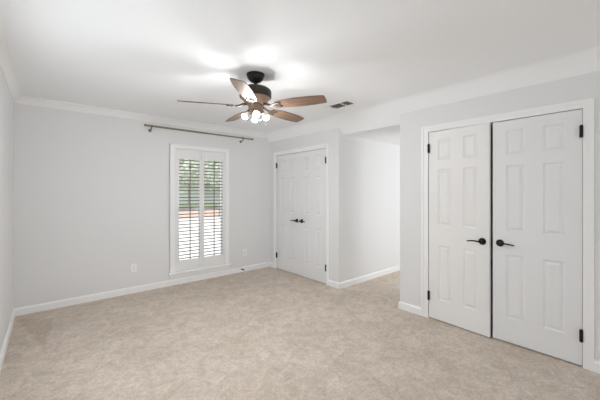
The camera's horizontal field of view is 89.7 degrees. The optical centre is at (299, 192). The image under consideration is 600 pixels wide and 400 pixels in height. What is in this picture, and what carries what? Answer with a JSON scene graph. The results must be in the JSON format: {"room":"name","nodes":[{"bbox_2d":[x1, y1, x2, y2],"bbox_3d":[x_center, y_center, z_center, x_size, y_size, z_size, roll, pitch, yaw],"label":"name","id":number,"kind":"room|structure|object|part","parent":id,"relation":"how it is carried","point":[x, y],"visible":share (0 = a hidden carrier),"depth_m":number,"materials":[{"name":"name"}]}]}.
{"room":"empty bedroom","nodes":[
{"label":"empty bedroom","id":0,"kind":"room"},
{"bbox_2d":[0,68,13,352],"bbox_3d":[-0.376,0.153,-0.105,0.120,2.462,9.136,0,0,-40],"label":"wall","id":1,"kind":"structure","parent":0,"point":[6,101],"depth_m":2.78,"materials":[{"name":"paint"}]},
{"bbox_2d":[0,309,14,372],"bbox_3d":[-0.357,1.340,-0.022,0.015,0.088,8.834,0,0,-40],"label":"baseboard","id":2,"kind":"structure","parent":1,"relation":"attached to","point":[7,337],"depth_m":2.70,"materials":[{"name":"paint"}]},
{"bbox_2d":[0,16,21,102],"bbox_3d":[-0.336,-1.044,-0.004,0.072,0.088,8.835,0,0,-40],"label":"crown molding","id":3,"kind":"structure","parent":1,"relation":"attached to","point":[7,67],"depth_m":2.51,"materials":[{"name":"paint"}]},
{"bbox_2d":[14,103,269,307],"bbox_3d":[-1.027,0.153,5.325,6.600,2.462,0.140,0,0,-41],"label":"wall","id":4,"kind":"structure","parent":0,"point":[92,191],"depth_m":3.90,"materials":[{"name":"paint"}]},
{"bbox_2d":[131,263,136,272],"bbox_3d":[-2.285,1.042,4.142,0.072,0.116,0.008,0,0,-41],"label":"wall outlet","id":5,"kind":"object","parent":4,"relation":"attached to","point":[133,266],"visible":1,"depth_m":4.14,"materials":[{"name":"plastic"}]},
{"bbox_2d":[15,95,266,137],"bbox_3d":[-1.865,-1.044,4.462,3.487,0.088,0.072,0,0,-41],"label":"crown molding","id":6,"kind":"structure","parent":4,"relation":"attached to","point":[27,100],"depth_m":4.06,"materials":[{"name":"paint"}]},
{"bbox_2d":[14,262,268,315],"bbox_3d":[-1.880,1.340,4.487,3.477,0.088,0.015,0,0,-41],"label":"baseboard","id":7,"kind":"structure","parent":4,"relation":"attached to","point":[24,310],"depth_m":4.08,"materials":[{"name":"paint"}]},
{"bbox_2d":[144,124,252,142],"bbox_3d":[-1.506,-0.900,4.751,1.751,0.092,0.104,0,0,-41],"label":"curtain rod","id":8,"kind":"object","parent":4,"relation":"attached to","point":[151,126],"visible":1,"depth_m":4.57,"materials":[{"name":"silver metal"}]},
{"bbox_2d":[168,143,230,278],"bbox_3d":[-1.590,0.281,4.797,1.002,2.005,0.185,0,0,-41],"label":"window","id":9,"kind":"structure","parent":4,"relation":"in","point":[173,273],"depth_m":4.64,"materials":[{"name":"paint"}]},
{"bbox_2d":[176,149,201,270],"bbox_3d":[-1.709,0.266,4.640,0.398,1.831,0.078,0,0,-41],"label":"plantation shutter","id":10,"kind":"object","parent":9,"relation":"attached to","point":[190,263],"visible":1,"depth_m":4.62,"materials":[{"name":"paint"}]},
{"bbox_3d":[-1.684,0.262,4.618,0.012,1.521,0.011,0,0,-41],"label":"tilt rod","id":11,"kind":"part","parent":10,"relation":"part of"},
{"bbox_3d":[-1.638,0.266,4.854,0.836,1.867,0.035,0,0,-41],"label":"sash","id":12,"kind":"part","parent":9,"relation":"part of","materials":[{"name":"paint"}]},
{"bbox_2d":[202,151,224,266],"bbox_3d":[-1.407,0.266,4.901,0.396,1.831,0.078,0,0,-41],"label":"plantation shutter","id":13,"kind":"object","parent":9,"relation":"attached to","point":[212,156],"visible":1,"depth_m":4.89,"materials":[{"name":"paint"}]},
{"bbox_3d":[-1.389,0.262,4.872,0.012,1.521,0.011,0,0,-41],"label":"tilt rod","id":14,"kind":"part","parent":13,"relation":"part of","materials":[{"name":"white wood"}]},
{"bbox_2d":[0,0,599,145],"bbox_3d":[1.923,-1.099,1.905,6.600,0.535,9.173,0,0,-41],"label":"ceiling","id":15,"kind":"structure","parent":0,"point":[391,58],"depth_m":2.33,"materials":[{"name":"paint"}]},
{"bbox_2d":[177,71,326,121],"bbox_3d":[-0.410,-0.845,2.791,1.277,0.466,1.267,0,0,-41],"label":"ceiling fan","id":16,"kind":"object","parent":15,"relation":"hanging from","point":[255,96],"visible":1,"depth_m":2.67,"materials":[{"name":"brown wood"}]},
{"bbox_3d":[-0.821,-0.781,2.642,0.470,0.006,0.142,0,14,-15],"label":"blade","id":17,"kind":"part","parent":16,"relation":"part of","materials":[{"name":"brown wood"}]},
{"bbox_3d":[-0.643,-0.781,3.115,0.142,0.006,0.470,-17,9,-32],"label":"blade","id":18,"kind":"part","parent":16,"relation":"part of","materials":[{"name":"brown wood"}]},
{"bbox_3d":[-0.426,-0.781,2.326,0.142,0.006,0.470,14,1,3],"label":"blade","id":19,"kind":"part","parent":16,"relation":"part of","materials":[{"name":"brown wood"}]},
{"bbox_2d":[242,109,250,118],"bbox_3d":[-0.510,-0.692,2.740,0.146,0.159,0.127,0,0,-41],"label":"bulb","id":20,"kind":"object","parent":16,"relation":"attached to","point":[245,115],"depth_m":2.72,"materials":[{"name":"white glass"}]},
{"bbox_3d":[-0.406,-0.831,2.756,0.264,0.062,0.264,0,0,-41],"label":"lamp shade","id":21,"kind":"part","parent":16,"relation":"part of","materials":[{"name":"white glass"}]},
{"bbox_2d":[253,108,259,116],"bbox_3d":[-0.390,-0.692,2.651,0.127,0.159,0.146,0,0,-41],"label":"bulb","id":22,"kind":"object","parent":16,"relation":"attached to","point":[256,111],"depth_m":2.66,"materials":[{"name":"white glass"}]},
{"bbox_2d":[260,110,268,119],"bbox_3d":[-0.302,-0.692,2.772,0.146,0.159,0.127,0,0,-41],"label":"bulb","id":23,"kind":"object","parent":16,"relation":"attached to","point":[265,116],"depth_m":2.76,"materials":[{"name":"white glass"}]},
{"bbox_3d":[-0.138,-0.781,3.091,0.142,0.006,0.470,-18,-11,37],"label":"blade","id":24,"kind":"part","parent":16,"relation":"part of","materials":[{"name":"brown wood"}]},
{"bbox_3d":[-0.004,-0.781,2.604,0.470,0.006,0.142,0,-14,21],"label":"blade","id":25,"kind":"part","parent":16,"relation":"part of","materials":[{"name":"brown wood"}]},
{"bbox_2d":[324,99,356,109],"bbox_3d":[0.500,-1.069,3.703,0.200,0.017,0.380,0,0,-41],"label":"ceiling vent","id":26,"kind":"object","parent":15,"relation":"in","point":[341,104],"visible":1,"depth_m":3.68,"materials":[{"name":"metal"}]},
{"bbox_2d":[0,267,599,399],"bbox_3d":[1.923,1.444,1.905,6.600,0.120,9.173,0,0,-41],"label":"floor","id":27,"kind":"structure","parent":0,"point":[267,333],"depth_m":2.62,"materials":[{"name":"carpet"}]},
{"bbox_2d":[270,127,399,282],"bbox_3d":[1.038,0.184,5.873,2.755,2.400,1.727,0,0,-41],"label":"wall","id":28,"kind":"structure","parent":0,"point":[364,174],"depth_m":4.71,"materials":[{"name":"paint"}]},
{"bbox_2d":[276,153,298,274],"bbox_3d":[-0.225,0.357,5.210,0.095,2.029,0.630,0,0,-41],"label":"door","id":29,"kind":"structure","parent":28,"relation":"in","point":[287,254],"depth_m":5.20,"materials":[{"name":"paint"}]},
{"bbox_2d":[274,143,327,285],"bbox_3d":[0.008,0.329,5.022,0.118,2.111,1.366,0,0,-41],"label":"door frame","id":30,"kind":"structure","parent":28,"relation":"attached to","point":[321,146],"depth_m":5.02,"materials":[{"name":"paint"}]},
{"bbox_2d":[299,148,325,283],"bbox_3d":[0.187,0.357,4.732,0.095,2.029,0.630,0,0,-41],"label":"door","id":31,"kind":"structure","parent":28,"relation":"in","point":[312,164],"depth_m":4.74,"materials":[{"name":"paint"}]},
{"bbox_2d":[328,265,399,288],"bbox_3d":[1.496,1.340,5.255,2.670,0.088,0.224,0,0,-41],"label":"baseboard","id":32,"kind":"structure","parent":28,"relation":"attached to","point":[360,279],"depth_m":4.65,"materials":[{"name":"paint"}]},
{"bbox_2d":[400,71,599,360],"bbox_3d":[3.546,0.184,1.435,0.755,2.400,6.340,0,0,-41],"label":"wall","id":33,"kind":"structure","parent":0,"point":[584,86],"depth_m":3.19,"materials":[{"name":"paint"}]},
{"bbox_2d":[398,301,420,315],"bbox_3d":[1.554,1.340,3.733,0.770,0.088,0.287,0,0,-41],"label":"baseboard","id":34,"kind":"object","parent":33,"relation":"attached to","point":[414,309],"visible":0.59,"depth_m":3.48,"materials":[{"name":"paint"}]},
{"bbox_2d":[427,123,490,336],"bbox_3d":[1.593,0.357,3.081,0.095,2.029,0.607,0,0,-38],"label":"door","id":35,"kind":"structure","parent":33,"relation":"in","point":[459,293],"depth_m":3.05,"materials":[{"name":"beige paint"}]},
{"bbox_3d":[1.730,0.472,2.879,0.060,0.066,0.066,0,0,-38],"label":"handle","id":36,"kind":"part","parent":35,"relation":"part of","materials":[{"name":"black metal"}]},
{"bbox_2d":[421,98,593,371],"bbox_3d":[1.853,0.329,2.883,0.118,2.111,1.390,0,0,-41],"label":"door frame","id":37,"kind":"structure","parent":33,"relation":"attached to","point":[587,105],"depth_m":2.37,"materials":[{"name":"paint"}]},
{"bbox_2d":[493,109,582,365],"bbox_3d":[2.020,0.357,2.606,0.095,2.029,0.629,0,0,-41],"label":"door","id":38,"kind":"structure","parent":33,"relation":"in","point":[538,160],"depth_m":2.59,"materials":[{"name":"paint"}]},
{"bbox_3d":[1.841,0.472,2.788,0.060,0.066,0.066,0,0,-41],"label":"handle","id":39,"kind":"part","parent":38,"relation":"part of","materials":[{"name":"black metal"}]},
{"bbox_2d":[594,360,599,373],"bbox_3d":[3.732,1.340,0.629,0.015,0.088,4.478,0,0,-41],"label":"baseboard","id":40,"kind":"structure","parent":33,"relation":"attached to","point":[596,363],"depth_m":2.31,"materials":[{"name":"paint"}]},
{"label":"outside","id":41,"kind":"structure","parent":0,"visible":0},
{"bbox_2d":[179,217,219,259],"bbox_3d":[-0.354,1.834,15.722,100.000,0.300,14.727,0,0,-41],"label":"driveway","id":42,"kind":"structure","parent":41,"point":[217,219],"depth_m":11.47,"materials":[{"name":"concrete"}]},
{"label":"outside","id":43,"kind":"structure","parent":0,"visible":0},
{"bbox_2d":[179,204,218,206],"bbox_3d":[-24.369,1.829,58.876,200.000,0.310,59.000,0,0,-41],"label":"lawn","id":44,"kind":"structure","parent":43,"point":[186,205],"depth_m":38.04,"materials":[{"name":"green plant"}]},
{"bbox_2d":[179,158,207,179],"bbox_3d":[-6.152,-1.779,14.429,3.588,6.915,3.721,0,0,-41],"label":"tree","id":45,"kind":"object","parent":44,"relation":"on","point":[192,162],"visible":0.02,"depth_m":14.73,"materials":[{"name":"green plant"}]},
{"bbox_2d":[179,162,211,205],"bbox_3d":[-13.547,-2.668,35.864,6.087,8.692,6.431,0,0,-41],"label":"tree","id":46,"kind":"object","parent":44,"relation":"on","point":[197,169],"visible":0.16,"depth_m":35.29,"materials":[{"name":"green plant"}]},
{"bbox_2d":[179,175,218,203],"bbox_3d":[-18.856,-0.896,47.124,15.800,5.140,9.000,0,0,-41],"label":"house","id":47,"kind":"structure","parent":44,"relation":"on","point":[210,194],"depth_m":45.03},
{"bbox_2d":[194,160,219,216],"bbox_3d":[-5.529,-1.977,20.354,4.134,7.311,4.377,0,0,-41],"label":"tree","id":48,"kind":"object","parent":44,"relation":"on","point":[207,163],"visible":0.08,"depth_m":19.71,"materials":[{"name":"green plant"}]},
{"bbox_2d":[204,161,219,192],"bbox_3d":[-11.400,-3.292,44.176,7.005,9.938,7.113,0,0,-41],"label":"tree","id":49,"kind":"object","parent":44,"relation":"on","point":[217,161],"visible":0.02,"depth_m":43.44,"materials":[{"name":"green plant"}]},
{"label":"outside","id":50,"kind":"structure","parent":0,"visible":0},
{"bbox_2d":[179,209,218,218],"bbox_3d":[-5.133,1.824,28.917,150.000,0.320,11.500,0,0,-41],"label":"planting bed","id":51,"kind":"object","parent":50,"point":[211,212],"depth_m":23.59,"materials":[{"name":"brown soil"}]}
]}

